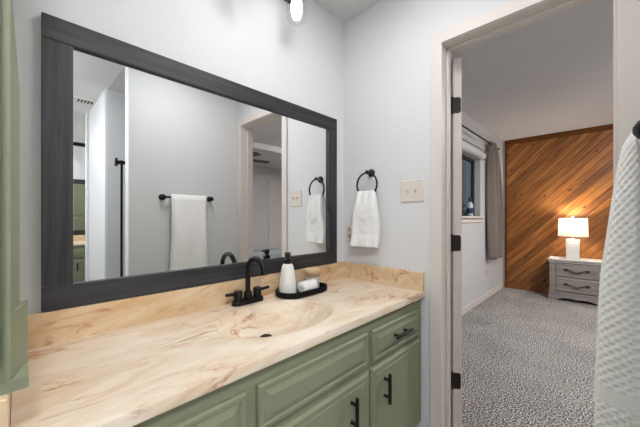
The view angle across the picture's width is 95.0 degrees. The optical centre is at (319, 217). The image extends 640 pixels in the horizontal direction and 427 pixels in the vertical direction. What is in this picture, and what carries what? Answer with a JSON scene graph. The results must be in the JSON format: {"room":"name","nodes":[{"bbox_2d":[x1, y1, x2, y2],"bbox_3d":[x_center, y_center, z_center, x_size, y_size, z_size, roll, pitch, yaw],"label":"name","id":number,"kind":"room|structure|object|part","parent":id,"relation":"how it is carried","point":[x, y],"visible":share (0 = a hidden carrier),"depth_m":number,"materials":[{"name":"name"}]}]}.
{"room":"bathroom","nodes":[
{"label":"bathroom","id":0,"kind":"room"},
{"bbox_2d":[10,0,502,423],"bbox_3d":[0.891,-0.055,2.811,0.120,2.510,6.610,0,0,44],"label":"wall","id":1,"kind":"structure","parent":0,"point":[253,44],"depth_m":1.38,"materials":[{"name":"white paint"}]},
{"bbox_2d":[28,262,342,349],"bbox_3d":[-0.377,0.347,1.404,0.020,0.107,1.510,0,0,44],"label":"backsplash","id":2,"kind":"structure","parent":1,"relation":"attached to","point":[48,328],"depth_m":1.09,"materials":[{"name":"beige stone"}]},
{"bbox_2d":[41,12,336,311],"bbox_3d":[-0.379,-0.170,1.401,0.020,0.923,1.382,0,0,44],"label":"framed mirror","id":3,"kind":"object","parent":1,"relation":"attached to","point":[159,173],"visible":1,"depth_m":1.16,"materials":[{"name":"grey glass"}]},
{"bbox_3d":[-0.379,0.255,1.401,0.020,0.075,1.382,0,0,44],"label":"frame rail","id":4,"kind":"part","parent":3,"relation":"part of","materials":[{"name":"black wood"}]},
{"bbox_3d":[-0.379,-0.594,1.401,0.020,0.075,1.382,0,0,44],"label":"frame rail","id":5,"kind":"part","parent":3,"relation":"part of","materials":[{"name":"black wood"}]},
{"bbox_2d":[73,48,326,282],"bbox_3d":[-0.384,-0.170,1.406,0.004,0.823,1.282,0,0,44],"label":"mirror glass","id":6,"kind":"object","parent":3,"relation":"on","point":[178,175],"depth_m":1.21,"materials":[{"name":"silver"}]},
{"bbox_2d":[284,0,304,22],"bbox_3d":[-0.351,-1.115,1.312,0.185,0.260,0.790,0,0,44],"label":"vanity light","id":7,"kind":"object","parent":1,"relation":"attached to","point":[296,6],"visible":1,"depth_m":1.47,"materials":[{"name":"white glass"}]},
{"bbox_3d":[-0.119,-1.091,1.492,0.062,0.179,0.062,0,0,44],"label":"bulb","id":8,"kind":"part","parent":7,"relation":"part of","materials":[{"name":"white glass"}]},
{"bbox_2d":[462,155,484,222],"bbox_3d":[1.707,-0.375,3.615,0.160,0.890,1.640,0,0,44],"label":"window frame","id":9,"kind":"structure","parent":1,"relation":"in","point":[465,219],"depth_m":4.12,"materials":[{"name":"grey wood"}]},
{"bbox_3d":[1.664,-0.417,3.656,0.040,0.805,1.520,0,0,44],"label":"frame","id":10,"kind":"part","parent":9,"relation":"part of","materials":[{"name":"grey"}]},
{"bbox_2d":[466,197,472,215],"bbox_3d":[1.981,-0.145,3.878,0.082,0.259,0.082,0,0,44],"label":"spray bottle","id":11,"kind":"object","parent":9,"relation":"on","point":[469,207],"visible":0.93,"depth_m":3.85,"materials":[{"name":"grey plastic"}]},
{"bbox_3d":[1.721,0.028,3.600,0.120,0.085,1.640,0,0,44],"label":"sill","id":12,"kind":"part","parent":9,"relation":"part of","materials":[{"name":"white paint"}]},
{"bbox_2d":[462,138,485,159],"bbox_3d":[1.729,-0.868,3.568,0.107,0.115,1.675,0,0,44],"label":"roller blind","id":13,"kind":"object","parent":1,"relation":"attached to","point":[466,148],"visible":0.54,"depth_m":3.77,"materials":[{"name":"white fabric"}]},
{"bbox_2d":[462,125,499,149],"bbox_3d":[1.831,-1.051,3.626,0.091,0.056,2.662,0,0,44],"label":"curtain rod","id":14,"kind":"object","parent":1,"relation":"attached to","point":[463,126],"visible":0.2,"depth_m":3.77,"materials":[{"name":"black metal"}]},
{"bbox_2d":[486,141,503,259],"bbox_3d":[2.648,-0.242,4.422,0.130,1.715,0.541,0,0,44],"label":"curtain","id":15,"kind":"object","parent":14,"relation":"hanging from","point":[494,192],"visible":1,"depth_m":4.28,"materials":[{"name":"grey fabric"}]},
{"bbox_2d":[462,282,503,315],"bbox_3d":[1.696,1.157,3.544,0.014,0.085,4.144,0,0,44],"label":"baseboard","id":16,"kind":"structure","parent":1,"relation":"attached to","point":[491,292],"depth_m":4.13,"materials":[{"name":"white paint"}]},
{"bbox_2d":[343,0,509,426],"bbox_3d":[2.051,-0.052,0.209,5.170,2.505,0.115,0,0,44],"label":"wall","id":17,"kind":"structure","parent":0,"point":[386,46],"depth_m":1.70,"materials":[{"name":"white paint"}]},
{"bbox_2d":[346,224,351,241],"bbox_3d":[0.194,0.101,1.926,0.070,0.118,0.009,0,0,44],"label":"electrical outlet","id":18,"kind":"object","parent":17,"relation":"attached to","point":[348,226],"visible":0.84,"depth_m":1.93,"materials":[{"name":"beige plastic"}]},
{"bbox_2d":[356,169,377,191],"bbox_3d":[0.296,-0.208,1.794,0.158,0.178,0.056,0,0,44],"label":"towel ring","id":19,"kind":"object","parent":17,"relation":"attached to","point":[371,172],"visible":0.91,"depth_m":1.79,"materials":[{"name":"black metal"}]},
{"bbox_2d":[350,190,380,247],"bbox_3d":[0.275,0.011,1.784,0.204,0.349,0.066,0,0,44],"label":"hand towel","id":20,"kind":"object","parent":19,"relation":"hanging from","point":[366,222],"visible":1,"depth_m":1.75,"materials":[{"name":"white fabric"}]},
{"bbox_3d":[0.299,-0.273,1.792,0.048,0.048,0.056,0,0,44],"label":"post","id":21,"kind":"part","parent":19,"relation":"part of","materials":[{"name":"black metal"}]},
{"bbox_2d":[401,179,423,202],"bbox_3d":[0.504,-0.146,1.618,0.134,0.124,0.018,0,0,44],"label":"light switch","id":22,"kind":"object","parent":17,"relation":"attached to","point":[411,190],"visible":1,"depth_m":1.62,"materials":[{"name":"beige plastic"}]},
{"bbox_2d":[451,58,461,426],"bbox_3d":[0.782,0.160,1.898,0.182,2.056,0.613,0,0,19],"label":"door","id":23,"kind":"structure","parent":17,"relation":"in","point":[456,64],"depth_m":1.60,"materials":[{"name":"white paint"}]},
{"bbox_2d":[430,0,639,426],"bbox_3d":[0.897,0.122,1.324,0.762,2.156,0.132,0,0,44],"label":"door frame","id":24,"kind":"structure","parent":17,"relation":"attached to","point":[628,10],"depth_m":1.50,"materials":[{"name":"white paint"}]},
{"bbox_2d":[313,0,612,140],"bbox_3d":[2.741,-1.357,1.006,5.290,0.105,6.620,0,0,44],"label":"ceiling","id":25,"kind":"structure","parent":0,"point":[554,73],"depth_m":2.67,"materials":[{"name":"white paint"}]},
{"bbox_2d":[503,141,504,286],"bbox_3d":[5.049,-0.055,3.295,5.170,2.510,0.120,0,0,44],"label":"wall","id":26,"kind":"structure","parent":0,"point":[503,141],"depth_m":5.04,"materials":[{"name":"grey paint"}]},
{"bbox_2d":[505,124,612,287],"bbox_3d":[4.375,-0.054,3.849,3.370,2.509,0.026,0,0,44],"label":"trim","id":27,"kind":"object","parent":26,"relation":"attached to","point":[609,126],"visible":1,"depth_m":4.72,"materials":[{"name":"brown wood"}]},
{"bbox_2d":[507,130,612,293],"bbox_3d":[4.385,-0.015,3.848,3.355,2.430,0.012,0,0,44],"label":"wood panelling","id":28,"kind":"object","parent":26,"relation":"attached to","point":[549,180],"visible":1,"depth_m":4.58,"materials":[{"name":"brown wood"}]},
{"bbox_2d":[462,287,597,426],"bbox_3d":[3.529,1.240,1.816,5.290,0.080,4.360,0,0,44],"label":"floor","id":29,"kind":"structure","parent":0,"point":[529,357],"depth_m":2.42,"materials":[{"name":"grey carpet"}]},
{"bbox_2d":[548,256,601,305],"bbox_3d":[3.705,0.901,4.225,0.643,0.598,0.363,0,0,44],"label":"nightstand","id":30,"kind":"object","parent":29,"relation":"on","point":[578,280],"visible":0.81,"depth_m":4.13,"materials":[{"name":"grey wood"}]},
{"bbox_2d":[558,216,588,259],"bbox_3d":[3.667,0.291,4.254,0.340,0.622,0.265,0,0,44],"label":"table lamp","id":31,"kind":"object","parent":30,"relation":"on","point":[572,227],"visible":1,"depth_m":4.18,"materials":[{"name":"white ceramic"}]},
{"bbox_3d":[3.667,0.144,4.254,0.340,0.265,0.265,0,0,44],"label":"lamp shade","id":32,"kind":"part","parent":31,"relation":"part of","materials":[{"name":"white fabric"}]},
{"bbox_3d":[3.590,0.762,4.106,0.302,0.057,0.032,0,0,44],"label":"handle","id":33,"kind":"part","parent":30,"relation":"part of","materials":[{"name":"grey metal"}]},
{"bbox_3d":[3.603,0.763,4.120,0.451,0.183,0.016,0,0,44],"label":"drawer","id":34,"kind":"part","parent":30,"relation":"part of","materials":[{"name":"grey wood"}]},
{"bbox_3d":[3.603,0.970,4.120,0.451,0.190,0.016,0,0,44],"label":"drawer","id":35,"kind":"part","parent":30,"relation":"part of","materials":[{"name":"grey wood"}]},
{"bbox_3d":[3.590,0.968,4.106,0.302,0.057,0.032,0,0,44],"label":"handle","id":36,"kind":"part","parent":30,"relation":"part of","materials":[{"name":"grey metal"}]},
{"bbox_3d":[1.222,1.240,-0.558,5.290,0.080,2.260,0,0,44],"label":"floor","id":37,"kind":"structure","parent":0,"visible":0},
{"bbox_2d":[0,0,28,395],"bbox_3d":[-0.874,-0.025,0.480,0.594,2.450,0.557,0,0,44],"label":"linen cabinet","id":38,"kind":"object","parent":37,"relation":"on","point":[14,371],"visible":1,"depth_m":0.49,"materials":[{"name":"green paint"}]},
{"bbox_3d":[-0.698,-0.477,0.302,0.018,1.445,0.498,0,0,44],"label":"door","id":39,"kind":"part","parent":38,"relation":"part of","materials":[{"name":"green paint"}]},
{"bbox_3d":[-0.555,-0.147,0.530,0.105,0.626,0.016,0,0,44],"label":"moulding","id":40,"kind":"part","parent":38,"relation":"part of","materials":[{"name":"green paint"}]},
{"bbox_2d":[132,299,420,426],"bbox_3d":[-0.161,0.814,1.210,0.599,0.772,1.528,0,0,44],"label":"vanity cabinet","id":41,"kind":"object","parent":37,"relation":"on","point":[368,374],"visible":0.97,"depth_m":1.07,"materials":[{"name":"green paint"}]},
{"bbox_3d":[-0.347,0.544,0.654,0.020,0.136,0.412,0,0,44],"label":"drawer","id":42,"kind":"part","parent":41,"relation":"part of","materials":[{"name":"green paint"}]},
{"bbox_2d":[0,261,424,426],"bbox_3d":[-0.181,0.400,1.214,0.567,0.211,1.553,0,0,44],"label":"countertop","id":43,"kind":"structure","parent":41,"relation":"on","point":[126,362],"depth_m":0.93,"materials":[{"name":"beige stone"}]},
{"bbox_2d":[225,256,268,306],"bbox_3d":[-0.316,0.286,1.363,0.186,0.222,0.184,0,0,5],"label":"faucet","id":44,"kind":"object","parent":43,"relation":"on","point":[238,300],"visible":1,"depth_m":1.35,"materials":[{"name":"black metal"}]},
{"bbox_3d":[-0.387,0.357,1.315,0.039,0.046,0.082,0,0,44],"label":"handle","id":45,"kind":"part","parent":44,"relation":"part of","materials":[{"name":"black metal"}]},
{"bbox_3d":[-0.291,0.277,1.324,0.161,0.205,0.037,0,0,44],"label":"spout","id":46,"kind":"part","parent":44,"relation":"part of","materials":[{"name":"black metal"}]},
{"bbox_3d":[-0.285,0.357,1.420,0.039,0.046,0.082,0,0,44],"label":"handle","id":47,"kind":"part","parent":44,"relation":"part of","materials":[{"name":"black metal"}]},
{"bbox_2d":[275,282,326,298],"bbox_3d":[-0.093,0.381,1.543,0.162,0.033,0.312,0,0,44],"label":"tray","id":48,"kind":"object","parent":43,"relation":"on","point":[323,286],"visible":0.66,"depth_m":1.46,"materials":[{"name":"black metal"}]},
{"bbox_2d":[279,252,296,292],"bbox_3d":[-0.165,0.285,1.499,0.091,0.214,0.091,0,0,44],"label":"soap dispenser","id":49,"kind":"object","parent":48,"relation":"on","point":[287,283],"visible":0.93,"depth_m":1.47,"materials":[{"name":"white ceramic"}]},
{"bbox_2d":[297,279,317,291],"bbox_3d":[-0.066,0.358,1.529,0.072,0.062,0.096,0,0,44],"label":"washcloth","id":50,"kind":"object","parent":48,"relation":"on","point":[310,284],"visible":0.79,"depth_m":1.50,"materials":[{"name":"white fabric"}]},
{"bbox_2d":[304,267,320,287],"bbox_3d":[-0.042,0.338,1.629,0.092,0.109,0.092,0,0,44],"label":"candle jar","id":51,"kind":"object","parent":48,"relation":"on","point":[310,270],"visible":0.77,"depth_m":1.61,"materials":[{"name":"clear glass"}]},
{"bbox_3d":[-0.042,0.295,1.629,0.092,0.023,0.092,0,0,44],"label":"lid","id":52,"kind":"part","parent":51,"relation":"part of","materials":[{"name":"brown wood"}]},
{"bbox_3d":[0.012,0.862,1.025,0.018,0.447,0.543,0,0,44],"label":"door","id":53,"kind":"part","parent":41,"relation":"part of","materials":[{"name":"green paint"}]},
{"bbox_3d":[0.133,0.747,1.111,0.036,0.130,0.016,0,0,44],"label":"handle","id":54,"kind":"part","parent":41,"relation":"part of","materials":[{"name":"black metal"}]},
{"bbox_3d":[0.297,0.746,1.280,0.036,0.130,0.016,0,0,44],"label":"handle","id":55,"kind":"part","parent":41,"relation":"part of","materials":[{"name":"black metal"}]},
{"bbox_3d":[0.370,0.547,1.392,0.020,0.138,0.431,0,0,44],"label":"drawer","id":56,"kind":"part","parent":41,"relation":"part of","materials":[{"name":"green paint"}]},
{"bbox_3d":[0.370,0.861,1.393,0.018,0.448,0.450,0,0,44],"label":"door","id":57,"kind":"part","parent":41,"relation":"part of","materials":[{"name":"green paint"}]},
{"bbox_3d":[0.388,0.541,1.371,0.036,0.016,0.144,0,0,44],"label":"handle","id":58,"kind":"part","parent":41,"relation":"part of","materials":[{"name":"black metal"}]},
{"bbox_3d":[0.844,-0.052,0.650,0.100,2.505,0.935,0,0,44],"label":"wall","id":59,"kind":"structure","parent":0,"visible":0},
{"bbox_2d":[632,120,639,138],"bbox_3d":[0.762,-0.166,0.684,0.063,0.050,0.450,0,0,44],"label":"towel bar","id":60,"kind":"object","parent":59,"relation":"attached to","point":[636,129],"visible":0.27,"depth_m":0.55,"materials":[{"name":"black metal"}]},
{"bbox_2d":[593,133,639,426],"bbox_3d":[0.736,0.158,0.712,0.110,0.700,0.311,0,0,44],"label":"bath towel","id":61,"kind":"object","parent":60,"relation":"hanging from","point":[616,395],"visible":0.98,"depth_m":0.61,"materials":[{"name":"white fabric"}]},
{"label":"outside","id":62,"kind":"structure","parent":0,"visible":0},
{"bbox_3d":[0.381,1.300,8.026,7.880,0.100,15.000,0,0,44],"label":"ground","id":63,"kind":"structure","parent":62,"visible":0},
{"bbox_2d":[462,190,465,212],"bbox_3d":[2.384,0.134,6.573,1.820,2.394,4.074,0,0,37],"label":"shrub","id":64,"kind":"object","parent":63,"relation":"on","point":[463,204],"visible":0.02,"depth_m":6.61,"materials":[{"name":"green plant"}]}
]}

